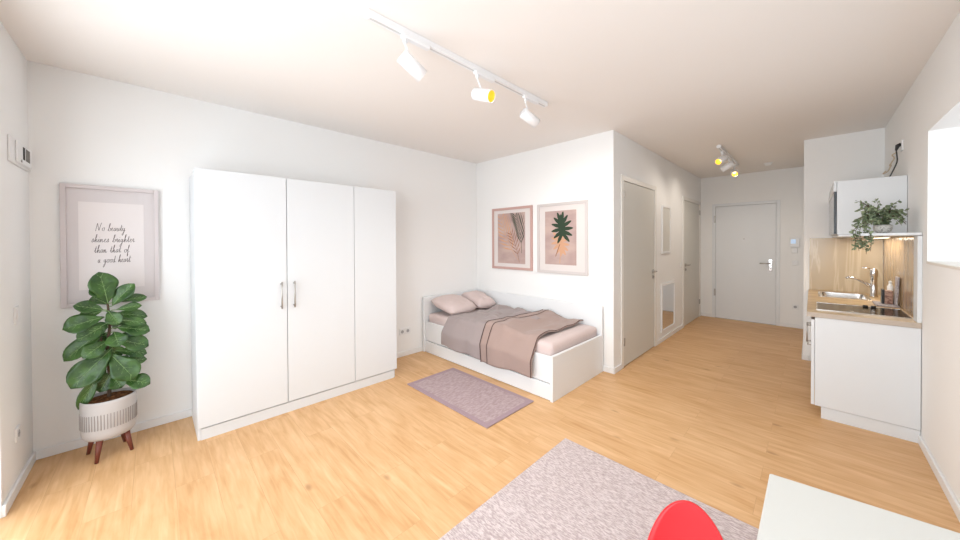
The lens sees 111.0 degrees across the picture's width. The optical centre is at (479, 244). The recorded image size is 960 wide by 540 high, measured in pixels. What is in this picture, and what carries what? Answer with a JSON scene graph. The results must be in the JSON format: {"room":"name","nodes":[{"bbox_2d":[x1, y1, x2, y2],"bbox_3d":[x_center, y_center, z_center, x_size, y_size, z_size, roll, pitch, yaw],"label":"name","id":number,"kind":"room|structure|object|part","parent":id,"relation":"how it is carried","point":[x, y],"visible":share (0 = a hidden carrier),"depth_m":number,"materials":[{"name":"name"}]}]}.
{"room":"studio apartment","nodes":[
{"label":"studio apartment","id":0,"kind":"room"},
{"bbox_2d":[0,22,32,518],"bbox_3d":[-1.566,0.116,0.648,0.150,2.671,4.228,-1,1,-45],"label":"wall","id":1,"kind":"structure","parent":0,"point":[15,285],"depth_m":1.94,"materials":[{"name":"white paint"}]},
{"bbox_2d":[14,306,20,323],"bbox_3d":[-2.752,0.415,1.962,0.012,0.100,0.080,-1,1,-45],"label":"light switch","id":2,"kind":"object","parent":1,"relation":"attached to","point":[17,319],"visible":1,"depth_m":1.94,"materials":[{"name":"white plastic"}]},
{"bbox_2d":[15,424,20,442],"bbox_3d":[-2.736,1.115,1.953,0.010,0.080,0.080,-1,1,-45],"label":"power socket","id":3,"kind":"object","parent":1,"relation":"attached to","point":[18,428],"visible":1,"depth_m":1.94,"materials":[{"name":"white plastic"}]},
{"bbox_2d":[2,452,35,517],"bbox_3d":[-1.502,1.419,0.717,0.014,0.062,4.200,-1,1,-45],"label":"baseboard","id":4,"kind":"structure","parent":1,"relation":"attached to","point":[7,504],"depth_m":1.92,"materials":[{"name":"white wood"}]},
{"bbox_2d":[7,134,31,171],"bbox_3d":[-2.826,-0.555,2.034,0.026,0.150,0.432,-1,1,-45],"label":"controller","id":5,"kind":"object","parent":1,"relation":"attached to","point":[18,154],"visible":1,"depth_m":1.97,"materials":[{"name":"white plastic"}]},
{"bbox_2d":[27,60,476,450],"bbox_3d":[-1.596,0.090,3.703,4.411,2.671,0.150,-1,1,-45],"label":"wall","id":6,"kind":"structure","parent":0,"point":[85,129],"depth_m":2.69,"materials":[{"name":"white paint"}]},
{"bbox_2d":[59,183,159,308],"bbox_3d":[-2.728,0.003,2.452,0.489,0.867,0.030,-1,1,-45],"label":"framed piece","id":7,"kind":"object","parent":6,"relation":"attached to","point":[114,231],"visible":1,"depth_m":2.43,"materials":[{"name":"grey paper"}]},
{"bbox_2d":[33,346,422,459],"bbox_3d":[-1.515,1.395,3.673,4.161,0.062,0.014,-1,1,-45],"label":"baseboard","id":8,"kind":"structure","parent":6,"relation":"attached to","point":[75,444],"depth_m":2.55,"materials":[{"name":"white wood"}]},
{"bbox_2d":[399,327,409,335],"bbox_3d":[-0.961,1.104,4.225,0.160,0.080,0.010,-1,1,-45],"label":"power socket","id":9,"kind":"object","parent":6,"relation":"attached to","point":[403,331],"visible":1,"depth_m":4.22,"materials":[{"name":"white plastic"}]},
{"bbox_2d":[0,0,959,178],"bbox_3d":[1.468,-1.317,3.479,8.470,0.120,4.778,-1,1,-45],"label":"ceiling","id":10,"kind":"structure","parent":0,"point":[681,80],"depth_m":2.23,"materials":[{"name":"white paint"}]},
{"bbox_2d":[364,8,547,127],"bbox_3d":[0.019,-1.104,2.284,1.659,0.273,0.178,-1,1,-45],"label":"track light","id":11,"kind":"object","parent":10,"relation":"attached to","point":[406,60],"visible":1,"depth_m":2.10,"materials":[{"name":"white painted metal"},{"name":"gold"}]},
{"bbox_3d":[-0.419,-1.137,1.890,0.049,0.123,0.019,-1,1,-45],"label":"arm","id":12,"kind":"part","parent":11,"relation":"part of","materials":[{"name":"white"}]},
{"bbox_3d":[-0.010,-1.137,2.292,0.045,0.131,0.020,-1,1,-30],"label":"arm","id":13,"kind":"part","parent":11,"relation":"part of","materials":[{"name":"white"}]},
{"bbox_2d":[715,145,738,176],"bbox_3d":[3.540,-1.153,4.723,1.484,0.246,0.176,-1,1,-45],"label":"track light","id":14,"kind":"object","parent":10,"relation":"attached to","point":[725,155],"visible":1,"depth_m":4.67,"materials":[{"name":"white metal"}]},
{"bbox_3d":[3.554,-1.258,4.708,1.452,0.036,0.042,-1,1,-45],"label":"rail","id":15,"kind":"part","parent":14,"relation":"part of","materials":[{"name":"white metal"}]},
{"bbox_2d":[0,316,959,539],"bbox_3d":[1.480,1.474,3.503,8.470,0.120,4.778,-1,1,-45],"label":"floor","id":16,"kind":"structure","parent":0,"point":[712,410],"depth_m":2.23,"materials":[{"name":"brown wood"}]},
{"bbox_2d":[62,272,149,463],"bbox_3d":[-2.577,0.814,2.292,0.403,1.260,0.269,-1,1,-45],"label":"potted plant","id":17,"kind":"object","parent":16,"relation":"on","point":[111,412],"visible":1,"depth_m":2.25,"materials":[{"name":"green plant"}]},
{"bbox_3d":[-2.682,1.373,2.280,0.059,0.144,0.035,0,0,5],"label":"leg","id":18,"kind":"part","parent":17,"relation":"part of","materials":[{"name":"brown wood"}]},
{"bbox_3d":[-2.541,1.373,2.195,0.035,0.144,0.059,0,0,-6],"label":"leg","id":19,"kind":"part","parent":17,"relation":"part of","materials":[{"name":"brown wood"}]},
{"bbox_3d":[-2.579,0.707,2.275,0.024,0.731,0.058,0,0,5],"label":"stem","id":20,"kind":"part","parent":17,"relation":"part of","materials":[{"name":"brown plant"}]},
{"bbox_2d":[79,387,136,441],"bbox_3d":[-2.577,1.177,2.294,0.269,0.266,0.269,-1,1,-45],"label":"planter","id":21,"kind":"object","parent":17,"relation":"attached to","point":[103,416],"depth_m":2.22,"materials":[{"name":"white ceramic"}]},
{"bbox_3d":[-2.472,1.371,2.316,0.059,0.144,0.036,0,0,2],"label":"leg","id":22,"kind":"part","parent":17,"relation":"part of","materials":[{"name":"brown wood"}]},
{"bbox_2d":[189,168,396,440],"bbox_3d":[-1.646,0.431,3.139,1.634,2.000,0.545,-1,1,-45],"label":"wardrobe","id":23,"kind":"object","parent":16,"relation":"on","point":[293,281],"visible":1,"depth_m":2.80,"materials":[{"name":"white laminate"}]},
{"bbox_3d":[-1.858,0.389,2.610,0.584,1.906,0.018,-1,1,-45],"label":"door","id":24,"kind":"part","parent":23,"relation":"part of","materials":[{"name":"white laminate"}]},
{"bbox_3d":[-1.663,0.421,2.765,0.012,0.225,0.037,-1,1,-45],"label":"handle","id":25,"kind":"part","parent":23,"relation":"part of","materials":[{"name":"silver metal"}]},
{"bbox_3d":[-1.594,0.421,2.834,0.012,0.225,0.037,-1,1,-45],"label":"handle","id":26,"kind":"part","parent":23,"relation":"part of","materials":[{"name":"silver metal"}]},
{"bbox_3d":[-1.440,0.384,3.025,0.582,1.906,0.018,-1,1,-45],"label":"door","id":27,"kind":"part","parent":23,"relation":"part of","materials":[{"name":"white laminate"}]},
{"bbox_3d":[-1.069,0.379,3.393,0.456,1.906,0.018,-1,1,-45],"label":"door","id":28,"kind":"part","parent":23,"relation":"part of","materials":[{"name":"white laminate"}]},
{"bbox_2d":[407,368,533,427],"bbox_3d":[-0.128,1.418,3.177,0.610,0.010,1.130,-1,1,-45],"label":"rug","id":29,"kind":"object","parent":16,"relation":"on","point":[485,403],"visible":1,"depth_m":3.08,"materials":[{"name":"fabric"}]},
{"bbox_2d":[422,289,602,402],"bbox_3d":[0.304,1.051,4.042,1.019,0.728,2.018,-1,1,-45],"label":"bed","id":30,"kind":"object","parent":16,"relation":"on","point":[564,371],"visible":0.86,"depth_m":3.60,"materials":[{"name":"white paint"}]},
{"bbox_3d":[-0.405,1.050,4.735,0.989,0.725,0.035,-1,1,-45],"label":"headboard","id":31,"kind":"part","parent":30,"relation":"part of","materials":[{"name":"white paint"}]},
{"bbox_3d":[-0.032,1.140,3.704,0.020,0.246,1.950,-1,1,-45],"label":"rail","id":32,"kind":"part","parent":30,"relation":"part of","materials":[{"name":"white paint"}]},
{"bbox_3d":[-0.038,1.342,3.700,0.024,0.146,1.950,-1,1,-45],"label":"drawer","id":33,"kind":"part","parent":30,"relation":"part of","materials":[{"name":"white paint"}]},
{"bbox_2d":[429,307,596,355],"bbox_3d":[0.312,1.021,4.049,0.930,0.222,1.930,-1,1,-45],"label":"mattress","id":34,"kind":"object","parent":30,"relation":"on","point":[550,343],"visible":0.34,"depth_m":3.38,"materials":[{"name":"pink fabric"}]},
{"bbox_2d":[431,294,476,314],"bbox_3d":[-0.349,0.796,4.428,0.505,0.224,0.463,-1,1,-45],"label":"pillow","id":35,"kind":"object","parent":34,"relation":"on","point":[453,304],"visible":0.97,"depth_m":4.30,"materials":[{"name":"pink fabric"}]},
{"bbox_2d":[461,290,495,308],"bbox_3d":[-0.022,0.784,4.752,0.362,0.220,0.450,-1,1,-45],"label":"pillow","id":36,"kind":"object","parent":34,"relation":"on","point":[480,299],"visible":0.87,"depth_m":4.64,"materials":[{"name":"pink fabric"}]},
{"bbox_2d":[441,304,539,364],"bbox_3d":[0.242,1.033,4.020,1.019,0.434,1.059,-1,1,-45],"label":"duvet","id":37,"kind":"object","parent":34,"relation":"on","point":[462,333],"visible":0.72,"depth_m":3.88,"materials":[{"name":"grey fabric"}]},
{"bbox_2d":[479,309,582,377],"bbox_3d":[0.586,1.029,3.664,1.036,0.443,0.690,-1,1,-45],"label":"throw blanket","id":38,"kind":"object","parent":37,"relation":"on","point":[509,342],"visible":1,"depth_m":3.40,"materials":[{"name":"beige fabric"}]},
{"bbox_3d":[0.655,1.046,4.391,0.028,0.728,2.018,-1,1,-45],"label":"panel","id":39,"kind":"part","parent":30,"relation":"part of","materials":[{"name":"white paint"}]},
{"bbox_3d":[0.994,1.212,3.328,0.989,0.412,0.030,-1,1,-45],"label":"footboard","id":40,"kind":"part","parent":30,"relation":"part of","materials":[{"name":"white paint"}]},
{"bbox_2d":[439,438,758,539],"bbox_3d":[0.390,1.433,1.036,2.287,0.011,1.632,-1,1,-45],"label":"rug","id":41,"kind":"object","parent":16,"relation":"on","point":[573,491],"visible":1,"depth_m":1.79,"materials":[{"name":"carpet"}]},
{"bbox_2d":[647,500,722,539],"bbox_3d":[0.380,1.036,0.624,0.415,0.787,0.508,0,1,36],"label":"chair","id":42,"kind":"object","parent":41,"relation":"on","point":[681,519],"visible":1,"depth_m":0.82,"materials":[{"name":"red plastic"}]},
{"bbox_2d":[757,474,959,539],"bbox_3d":[0.706,1.074,0.399,1.304,0.740,0.626,-1,1,-45],"label":"dining table","id":43,"kind":"object","parent":16,"relation":"on","point":[792,510],"visible":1,"depth_m":0.84,"materials":[{"name":"white laminate"}]},
{"bbox_2d":[806,317,920,442],"bbox_3d":[3.554,0.997,3.171,1.764,0.822,0.581,-1,1,-45],"label":"base cabinet","id":44,"kind":"object","parent":16,"relation":"on","point":[867,376],"visible":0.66,"depth_m":2.51,"materials":[{"name":"white laminate"}]},
{"bbox_3d":[2.771,0.735,2.781,0.010,0.160,0.029,-1,1,-45],"label":"handle","id":45,"kind":"part","parent":44,"relation":"part of","materials":[{"name":"silver metal"}]},
{"bbox_3d":[2.963,0.964,2.938,0.589,0.703,0.020,-1,1,-45],"label":"door","id":46,"kind":"part","parent":44,"relation":"part of","materials":[{"name":"white laminate"}]},
{"bbox_2d":[807,289,921,328],"bbox_3d":[3.550,0.565,3.164,1.771,0.038,0.579,-1,1,-45],"label":"countertop","id":47,"kind":"structure","parent":44,"relation":"on","point":[813,297],"depth_m":2.70,"materials":[{"name":"brown wood"}]},
{"bbox_2d":[818,291,871,300],"bbox_3d":[3.885,0.612,3.533,0.500,0.153,0.365,-1,1,-45],"label":"sink","id":48,"kind":"object","parent":47,"relation":"in","point":[825,293],"visible":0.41,"depth_m":3.64,"materials":[{"name":"silver metal"}]},
{"bbox_2d":[822,292,865,298],"bbox_3d":[3.885,0.614,3.533,0.433,0.150,0.300,-1,1,-45],"label":"basin","id":49,"kind":"object","parent":48,"relation":"in","point":[830,294],"depth_m":3.66,"materials":[{"name":"silver metal"}]},
{"bbox_2d":[845,267,877,296],"bbox_3d":[4.019,0.385,3.478,0.235,0.309,0.060,0,1,38],"label":"tap","id":50,"kind":"object","parent":47,"relation":"on","point":[873,285],"visible":1,"depth_m":3.42,"materials":[{"name":"silver metal"}]},
{"bbox_3d":[4.005,0.391,3.486,0.204,0.121,0.026,0,1,36],"label":"spout","id":51,"kind":"part","parent":50,"relation":"part of","materials":[{"name":"silver metal"}]},
{"bbox_2d":[816,302,911,318],"bbox_3d":[3.207,0.538,2.795,0.456,0.024,0.501,-1,1,-45],"label":"cooktop","id":52,"kind":"object","parent":47,"relation":"in","point":[873,310],"visible":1,"depth_m":2.77,"materials":[{"name":"black glass"}]},
{"bbox_2d":[872,301,899,307],"bbox_3d":[3.692,0.539,3.002,0.270,0.013,0.135,-1,1,-45],"label":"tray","id":53,"kind":"object","parent":47,"relation":"on","point":[877,303],"visible":0.71,"depth_m":2.96,"materials":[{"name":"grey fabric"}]},
{"bbox_2d":[881,288,892,303],"bbox_3d":[3.704,0.467,3.003,0.080,0.130,0.064,-1,1,-45],"label":"tin","id":54,"kind":"object","parent":53,"relation":"on","point":[886,295],"visible":1,"depth_m":2.98,"materials":[{"name":"black plastic"}]},
{"bbox_2d":[887,281,893,300],"bbox_3d":[3.790,0.431,3.047,0.040,0.201,0.040,-1,1,-45],"label":"soap bottle","id":55,"kind":"object","parent":53,"relation":"on","point":[890,286],"visible":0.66,"depth_m":3.04,"materials":[{"name":"white plastic"}]},
{"bbox_2d":[893,276,899,305],"bbox_3d":[3.693,0.406,2.924,0.125,0.250,0.023,-1,1,-45],"label":"cutting board","id":56,"kind":"object","parent":53,"relation":"on","point":[897,279],"visible":1,"depth_m":2.89,"materials":[{"name":"grey wood"}]},
{"bbox_2d":[476,130,616,367],"bbox_3d":[0.742,0.074,4.407,0.100,2.671,2.145,-1,1,-45],"label":"wall","id":57,"kind":"structure","parent":0,"point":[584,168],"depth_m":4.03,"materials":[{"name":"white paint"}]},
{"bbox_2d":[492,205,532,270],"bbox_3d":[0.440,-0.093,4.623,0.022,0.871,0.725,-1,1,-45],"label":"print","id":58,"kind":"object","parent":57,"relation":"attached to","point":[512,227],"visible":1,"depth_m":4.60,"materials":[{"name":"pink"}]},
{"bbox_2d":[537,200,587,275],"bbox_3d":[1.000,-0.084,4.059,0.022,0.876,0.704,-1,1,-45],"label":"print","id":59,"kind":"object","parent":57,"relation":"attached to","point":[562,227],"visible":1,"depth_m":4.04,"materials":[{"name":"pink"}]},
{"bbox_2d":[603,365,612,373],"bbox_3d":[0.712,1.379,4.373,0.014,0.062,2.131,-1,1,-45],"label":"baseboard","id":60,"kind":"structure","parent":57,"relation":"attached to","point":[605,368],"depth_m":3.65,"materials":[{"name":"white wood"}]},
{"bbox_2d":[617,132,700,365],"bbox_3d":[2.870,0.059,5.108,3.909,2.671,0.140,-1,1,-45],"label":"wall","id":61,"kind":"structure","parent":0,"point":[673,182],"depth_m":4.75,"materials":[{"name":"white paint"}]},
{"bbox_2d":[621,175,657,368],"bbox_3d":[2.009,0.301,4.179,1.185,2.210,0.166,-1,1,-45],"label":"door","id":62,"kind":"structure","parent":61,"relation":"in","point":[639,271],"depth_m":4.10,"materials":[{"name":"white paint"}]},
{"bbox_2d":[613,312,700,373],"bbox_3d":[2.890,1.364,5.025,4.023,0.062,0.014,-1,1,-45],"label":"baseboard","id":63,"kind":"structure","parent":61,"relation":"attached to","point":[616,369],"depth_m":4.79,"materials":[{"name":"white wood"}]},
{"bbox_2d":[661,205,670,253],"bbox_3d":[2.758,-0.228,4.883,0.400,0.700,0.020,-1,1,-45],"label":"electrical panel","id":64,"kind":"object","parent":61,"relation":"attached to","point":[665,210],"visible":1,"depth_m":4.86,"materials":[{"name":"white"}]},
{"bbox_3d":[2.755,-0.228,4.887,0.340,0.640,0.010,-1,1,-45],"label":"panel","id":65,"kind":"part","parent":64,"relation":"part of","materials":[{"name":"white metal"}]},
{"bbox_2d":[661,281,674,332],"bbox_3d":[2.831,0.909,4.960,0.650,0.695,0.020,-1,1,-45],"label":"wall mirror","id":66,"kind":"object","parent":61,"relation":"attached to","point":[667,289],"visible":1,"depth_m":4.94,"materials":[{"name":"white mirror"}]},
{"bbox_3d":[2.827,0.909,4.963,0.590,0.635,0.010,-1,1,-45],"label":"panel","id":67,"kind":"part","parent":66,"relation":"part of","materials":[{"name":"white mirror"}]},
{"bbox_2d":[682,196,699,327],"bbox_3d":[3.813,0.279,5.971,1.200,2.210,0.166,-1,1,-45],"label":"door","id":68,"kind":"structure","parent":61,"relation":"in","point":[690,309],"depth_m":5.92,"materials":[{"name":"white paint"}]},
{"bbox_2d":[701,166,803,324],"bbox_3d":[4.860,0.043,5.985,0.150,2.671,1.699,-1,1,-45],"label":"wall","id":69,"kind":"structure","parent":0,"point":[786,185],"depth_m":5.62,"materials":[{"name":"white paint"}]},
{"bbox_2d":[712,200,779,325],"bbox_3d":[4.789,0.304,5.976,0.168,2.150,0.960,-1,1,-45],"label":"door","id":70,"kind":"structure","parent":69,"relation":"in","point":[745,235],"depth_m":5.94,"materials":[{"name":"white paint"}]},
{"bbox_3d":[5.028,0.350,5.710,0.012,0.200,0.045,-1,1,-45],"label":"handle plate","id":71,"kind":"part","parent":70,"relation":"part of","materials":[{"name":"silver metal"}]},
{"bbox_2d":[701,313,802,328],"bbox_3d":[4.821,1.349,5.924,0.014,0.062,1.431,-1,1,-45],"label":"baseboard","id":72,"kind":"structure","parent":69,"relation":"attached to","point":[702,314],"depth_m":5.55,"materials":[{"name":"white wood"}]},
{"bbox_2d":[790,238,799,252],"bbox_3d":[5.232,0.006,5.484,0.027,0.250,0.120,-1,1,-45],"label":"intercom","id":73,"kind":"object","parent":69,"relation":"attached to","point":[794,242],"visible":1,"depth_m":5.47,"materials":[{"name":"white plastic"}]},
{"bbox_2d":[792,304,798,309],"bbox_3d":[5.249,1.031,5.492,0.010,0.080,0.080,-1,1,-45],"label":"power socket","id":74,"kind":"object","parent":69,"relation":"attached to","point":[794,306],"visible":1,"depth_m":5.49,"materials":[{"name":"white plastic"}]},
{"bbox_2d":[803,128,884,360],"bbox_3d":[4.860,0.056,4.489,1.958,2.671,0.624,-1,1,-45],"label":"wall","id":75,"kind":"structure","parent":0,"point":[856,155],"depth_m":3.88,"materials":[{"name":"white paint"}]},
{"bbox_2d":[802,345,808,360],"bbox_3d":[4.647,1.360,4.700,1.958,0.062,0.062,-1,1,-45],"label":"baseboard","id":76,"kind":"structure","parent":75,"relation":"attached to","point":[804,357],"depth_m":4.01,"materials":[{"name":"white wood"}]},
{"bbox_2d":[809,238,882,293],"bbox_3d":[4.176,0.228,3.782,0.010,0.619,0.563,-1,1,-45],"label":"backsplash","id":77,"kind":"structure","parent":75,"relation":"attached to","point":[832,260],"depth_m":3.79,"materials":[{"name":"wood laminate"}]},
{"bbox_2d":[885,12,959,503],"bbox_3d":[2.963,0.086,1.885,8.320,2.671,0.400,-1,1,-45],"label":"wall","id":78,"kind":"structure","parent":0,"point":[927,119],"depth_m":2.17,"materials":[{"name":"white paint"}]},
{"bbox_2d":[829,175,906,235],"bbox_3d":[3.795,-0.340,3.286,1.236,0.477,0.412,-1,1,-45],"label":"upper cabinet","id":79,"kind":"object","parent":78,"relation":"attached to","point":[843,195],"visible":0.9,"depth_m":2.88,"materials":[{"name":"white laminate"}]},
{"bbox_3d":[3.658,-0.296,3.425,1.235,0.380,0.017,-1,1,-45],"label":"glass door","id":80,"kind":"part","parent":79,"relation":"part of","materials":[{"name":"grey glass"}]},
{"bbox_2d":[832,232,921,237],"bbox_3d":[3.615,-0.087,3.087,1.752,0.020,0.383,-1,1,-45],"label":"wall shelf","id":81,"kind":"object","parent":78,"relation":"attached to","point":[918,233],"visible":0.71,"depth_m":2.48,"materials":[{"name":"white laminate"}]},
{"bbox_2d":[849,198,909,253],"bbox_3d":[3.052,-0.144,2.528,0.369,0.432,0.279,-1,1,-35],"label":"trailing plant","id":82,"kind":"object","parent":81,"relation":"on","point":[880,225],"visible":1,"depth_m":2.53,"materials":[{"name":"green plant"}]},
{"bbox_2d":[873,225,892,232],"bbox_3d":[3.123,-0.124,2.559,0.100,0.064,0.100,-1,1,-45],"label":"plant pot","id":83,"kind":"object","parent":81,"relation":"on","point":[877,228],"depth_m":2.53,"materials":[{"name":"white ceramic"}]},
{"bbox_2d":[883,152,895,173],"bbox_3d":[3.956,-0.783,3.187,0.036,0.150,0.409,0,1,42],"label":"loose wire","id":84,"kind":"object","parent":78,"relation":"attached to","point":[890,164],"visible":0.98,"depth_m":3.13,"materials":[{"name":"beige"}]},
{"bbox_2d":[889,143,900,176],"bbox_3d":[3.656,-0.737,2.911,0.038,0.311,0.089,0,1,-22],"label":"power cable","id":85,"kind":"object","parent":78,"relation":"attached to","point":[897,146],"visible":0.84,"depth_m":2.89,"materials":[{"name":"black plastic"}]},
{"bbox_3d":[3.659,-0.711,2.924,0.021,0.259,0.069,0,0,0],"label":"cord","id":86,"kind":"part","parent":85,"relation":"part of","materials":[{"name":"black plastic"}]},
{"bbox_2d":[883,236,913,316],"bbox_3d":[3.796,0.236,3.000,1.630,0.619,0.006,-1,1,-45],"label":"backsplash","id":87,"kind":"structure","parent":78,"relation":"attached to","point":[898,252],"depth_m":2.84,"materials":[{"name":"brown wood"}]},
{"bbox_2d":[900,140,902,151],"bbox_3d":[3.674,-0.865,2.875,0.090,0.090,0.009,-1,1,-45],"label":"power socket","id":88,"kind":"object","parent":78,"relation":"attached to","point":[901,141],"visible":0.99,"depth_m":2.85,"materials":[{"name":"white plastic"}]},
{"bbox_2d":[913,236,922,322],"bbox_3d":[3.167,0.244,2.386,0.123,0.619,0.021,-1,1,-45],"label":"strip","id":89,"kind":"object","parent":78,"relation":"attached to","point":[917,304],"visible":1,"depth_m":2.35,"materials":[{"name":"white laminate"}]},
{"bbox_2d":[918,435,959,521],"bbox_3d":[1.561,1.406,0.789,4.434,0.062,0.014,-1,1,-45],"label":"baseboard","id":90,"kind":"structure","parent":78,"relation":"attached to","point":[954,503],"depth_m":1.94,"materials":[{"name":"white wood"}]},
{"bbox_2d":[926,261,959,269],"bbox_3d":[2.372,0.129,1.364,2.185,0.018,0.314,-1,1,-45],"label":"window sill","id":91,"kind":"structure","parent":78,"relation":"attached to","point":[952,265],"depth_m":2.01,"materials":[{"name":"white stone"}]}
]}

